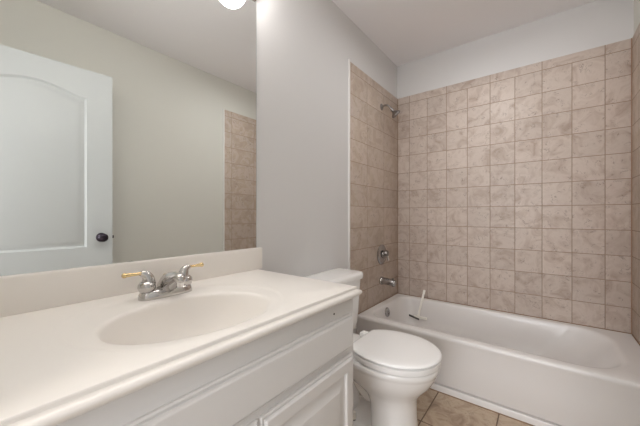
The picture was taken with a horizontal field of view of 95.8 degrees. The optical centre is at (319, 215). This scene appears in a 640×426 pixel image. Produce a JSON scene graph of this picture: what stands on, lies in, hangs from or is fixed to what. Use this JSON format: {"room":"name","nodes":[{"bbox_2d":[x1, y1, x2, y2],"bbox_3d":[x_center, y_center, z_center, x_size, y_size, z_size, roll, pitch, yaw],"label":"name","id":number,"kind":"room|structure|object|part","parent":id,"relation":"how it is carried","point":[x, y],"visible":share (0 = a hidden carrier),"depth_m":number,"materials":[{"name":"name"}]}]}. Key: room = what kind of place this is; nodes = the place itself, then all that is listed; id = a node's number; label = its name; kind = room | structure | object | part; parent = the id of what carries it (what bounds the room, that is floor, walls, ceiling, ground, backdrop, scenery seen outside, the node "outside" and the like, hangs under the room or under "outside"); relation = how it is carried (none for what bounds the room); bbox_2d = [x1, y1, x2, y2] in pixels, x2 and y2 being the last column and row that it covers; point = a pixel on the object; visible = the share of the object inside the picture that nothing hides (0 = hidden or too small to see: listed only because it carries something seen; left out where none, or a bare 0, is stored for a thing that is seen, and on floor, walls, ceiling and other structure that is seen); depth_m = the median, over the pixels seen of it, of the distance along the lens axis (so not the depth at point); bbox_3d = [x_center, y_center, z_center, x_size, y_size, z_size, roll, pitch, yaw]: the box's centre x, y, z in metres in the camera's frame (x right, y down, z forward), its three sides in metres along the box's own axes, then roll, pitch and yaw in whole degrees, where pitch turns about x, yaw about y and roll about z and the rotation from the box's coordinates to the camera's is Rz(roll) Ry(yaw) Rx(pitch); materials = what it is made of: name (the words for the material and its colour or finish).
{"room":"bathroom","nodes":[
{"label":"bathroom","id":0,"kind":"room"},
{"bbox_2d":[0,0,397,333],"bbox_3d":[-0.141,-0.163,1.683,0.112,2.481,2.912,0,0,38],"label":"wall","id":1,"kind":"structure","parent":0,"point":[327,150],"depth_m":1.83,"materials":[{"name":"white paint"}]},
{"bbox_2d":[0,0,255,275],"bbox_3d":[-0.611,-0.442,1.002,0.006,1.196,0.986,0,0,38],"label":"mirror","id":2,"kind":"object","parent":1,"relation":"attached to","point":[128,127],"visible":1,"depth_m":0.96,"materials":[{"name":"silver mirror"}]},
{"bbox_2d":[0,247,261,317],"bbox_3d":[-0.597,0.207,1.008,0.020,0.102,1.012,0,0,38],"label":"backsplash","id":3,"kind":"structure","parent":1,"relation":"attached to","point":[30,292],"depth_m":0.88,"materials":[{"name":"white stone"}]},
{"bbox_2d":[377,244,388,264],"bbox_3d":[0.549,0.333,2.428,0.070,0.170,0.170,0,0,38],"label":"shower valve","id":4,"kind":"object","parent":1,"relation":"attached to","point":[382,253],"visible":1,"depth_m":2.41,"materials":[{"name":"silver metal"}]},
{"bbox_3d":[0.557,0.321,2.421,0.038,0.056,0.056,0,0,38],"label":"valve handle","id":5,"kind":"part","parent":4,"relation":"part of","materials":[{"name":"silver metal"}]},
{"bbox_2d":[379,276,396,286],"bbox_3d":[0.568,0.550,2.397,0.138,0.070,0.070,0,0,38],"label":"tub spout","id":6,"kind":"object","parent":1,"relation":"attached to","point":[386,281],"visible":1,"depth_m":2.38,"materials":[{"name":"silver metal"}]},
{"bbox_2d":[380,104,399,117],"bbox_3d":[0.594,-0.875,2.421,0.161,0.139,0.080,0,0,30],"label":"shower","id":7,"kind":"object","parent":1,"relation":"attached to","point":[395,113],"visible":1,"depth_m":2.39,"materials":[{"name":"silver metal"}]},
{"bbox_2d":[332,0,595,65],"bbox_3d":[0.498,-1.444,1.185,1.732,0.080,2.912,0,0,38],"label":"ceiling","id":8,"kind":"structure","parent":0,"point":[405,31],"depth_m":2.06,"materials":[{"name":"white paint"}]},
{"bbox_2d":[417,389,530,425],"bbox_3d":[0.498,1.117,1.185,1.732,0.080,2.912,0,0,38],"label":"floor","id":9,"kind":"structure","parent":0,"point":[434,408],"depth_m":1.56,"materials":[{"name":"tile"}]},
{"bbox_2d":[56,298,352,425],"bbox_3d":[-0.390,0.684,0.833,0.561,0.786,0.991,0,0,38],"label":"vanity cabinet","id":10,"kind":"object","parent":9,"relation":"on","point":[300,373],"visible":0.84,"depth_m":0.72,"materials":[{"name":"white paint"}]},
{"bbox_2d":[0,247,361,425],"bbox_3d":[-0.378,0.289,0.837,0.577,0.265,1.012,0,0,38],"label":"countertop","id":11,"kind":"structure","parent":10,"relation":"on","point":[74,342],"depth_m":0.75,"materials":[{"name":"white stone"}]},
{"bbox_2d":[121,262,203,300],"bbox_3d":[-0.475,0.217,0.928,0.136,0.091,0.256,0,0,38],"label":"faucet","id":12,"kind":"object","parent":11,"relation":"on","point":[169,284],"visible":1,"depth_m":0.90,"materials":[{"name":"silver metal"}]},
{"bbox_3d":[-0.566,0.179,0.870,0.016,0.015,0.052,0,0,38],"label":"lever","id":13,"kind":"part","parent":12,"relation":"part of","materials":[{"name":"gold metal"}]},
{"bbox_3d":[-0.542,0.228,0.904,0.051,0.048,0.051,0,0,38],"label":"handle","id":14,"kind":"part","parent":12,"relation":"part of","materials":[{"name":"silver metal"}]},
{"bbox_3d":[-0.540,0.195,0.906,0.039,0.046,0.046,0,0,38],"label":"handle arm","id":15,"kind":"part","parent":12,"relation":"part of","materials":[{"name":"silver metal"}]},
{"bbox_3d":[-0.473,0.219,0.927,0.132,0.079,0.054,0,0,38],"label":"spout","id":16,"kind":"part","parent":12,"relation":"part of","materials":[{"name":"silver metal"}]},
{"bbox_3d":[-0.470,0.195,0.997,0.039,0.046,0.046,0,0,38],"label":"handle arm","id":17,"kind":"part","parent":12,"relation":"part of","materials":[{"name":"silver metal"}]},
{"bbox_3d":[-0.468,0.228,0.999,0.051,0.048,0.051,0,0,38],"label":"handle","id":18,"kind":"part","parent":12,"relation":"part of","materials":[{"name":"silver metal"}]},
{"bbox_3d":[-0.441,0.179,1.031,0.016,0.015,0.052,0,0,38],"label":"lever","id":19,"kind":"part","parent":12,"relation":"part of","materials":[{"name":"gold metal"}]},
{"bbox_3d":[-0.175,0.412,0.667,0.018,0.124,0.953,0,0,38],"label":"drawer","id":20,"kind":"part","parent":10,"relation":"part of","materials":[{"name":"white paint"}]},
{"bbox_3d":[-0.280,0.729,0.532,0.018,0.467,0.423,0,0,38],"label":"cabinet door","id":21,"kind":"part","parent":10,"relation":"part of","materials":[{"name":"white paint"}]},
{"bbox_3d":[-0.013,0.729,0.875,0.018,0.467,0.427,0,0,38],"label":"cabinet door","id":22,"kind":"part","parent":10,"relation":"part of","materials":[{"name":"white paint"}]},
{"bbox_2d":[304,268,441,425],"bbox_3d":[0.264,0.713,1.534,0.720,0.730,0.464,0,0,38],"label":"toilet","id":23,"kind":"object","parent":9,"relation":"on","point":[392,369],"visible":0.72,"depth_m":1.36,"materials":[{"name":"white ceramic"}]},
{"bbox_3d":[0.065,0.368,1.689,0.216,0.042,0.464,0,0,38],"label":"tank lid","id":24,"kind":"part","parent":23,"relation":"part of","materials":[{"name":"white ceramic"}]},
{"bbox_3d":[0.063,0.545,1.690,0.193,0.315,0.432,0,0,38],"label":"tank","id":25,"kind":"part","parent":23,"relation":"part of","materials":[{"name":"white ceramic"}]},
{"bbox_3d":[0.386,0.685,1.439,0.404,0.025,0.388,0,0,38],"label":"seat","id":26,"kind":"part","parent":23,"relation":"part of","materials":[{"name":"white plastic"}]},
{"bbox_3d":[0.386,0.657,1.439,0.410,0.014,0.394,0,0,38],"label":"seat lid","id":27,"kind":"part","parent":23,"relation":"part of","materials":[{"name":"white plastic"}]},
{"bbox_2d":[357,293,639,425],"bbox_3d":[1.094,0.903,1.950,1.515,0.350,0.755,0,0,38],"label":"bathtub","id":28,"kind":"object","parent":9,"relation":"on","point":[530,370],"visible":0.8,"depth_m":1.64,"materials":[{"name":"white ceramic"}]},
{"bbox_3d":[0.548,0.790,2.356,0.023,0.076,0.076,0,0,38],"label":"overflow plate","id":29,"kind":"part","parent":28,"relation":"part of","materials":[{"name":"silver metal"}]},
{"bbox_2d":[409,290,426,319],"bbox_3d":[0.868,0.777,2.524,0.152,0.250,0.093,0,0,38],"label":"squeegee","id":30,"kind":"object","parent":28,"relation":"in","point":[417,316],"visible":1,"depth_m":2.50,"materials":[{"name":"white plastic"}]},
{"bbox_3d":[0.882,0.767,2.513,0.099,0.232,0.024,0,0,-28],"label":"handle","id":31,"kind":"part","parent":30,"relation":"part of","materials":[{"name":"white plastic"}]},
{"bbox_2d":[397,0,633,332],"bbox_3d":[1.360,-0.163,2.291,1.732,2.481,0.108,0,0,38],"label":"wall","id":32,"kind":"structure","parent":0,"point":[514,144],"depth_m":2.10,"materials":[{"name":"beige tile"}]},
{"bbox_2d":[631,0,639,342],"bbox_3d":[1.137,-0.163,0.687,0.113,2.481,2.912,0,0,38],"label":"wall","id":33,"kind":"structure","parent":0,"point":[635,40],"depth_m":1.72,"materials":[{"name":"beige tile"}]}
]}

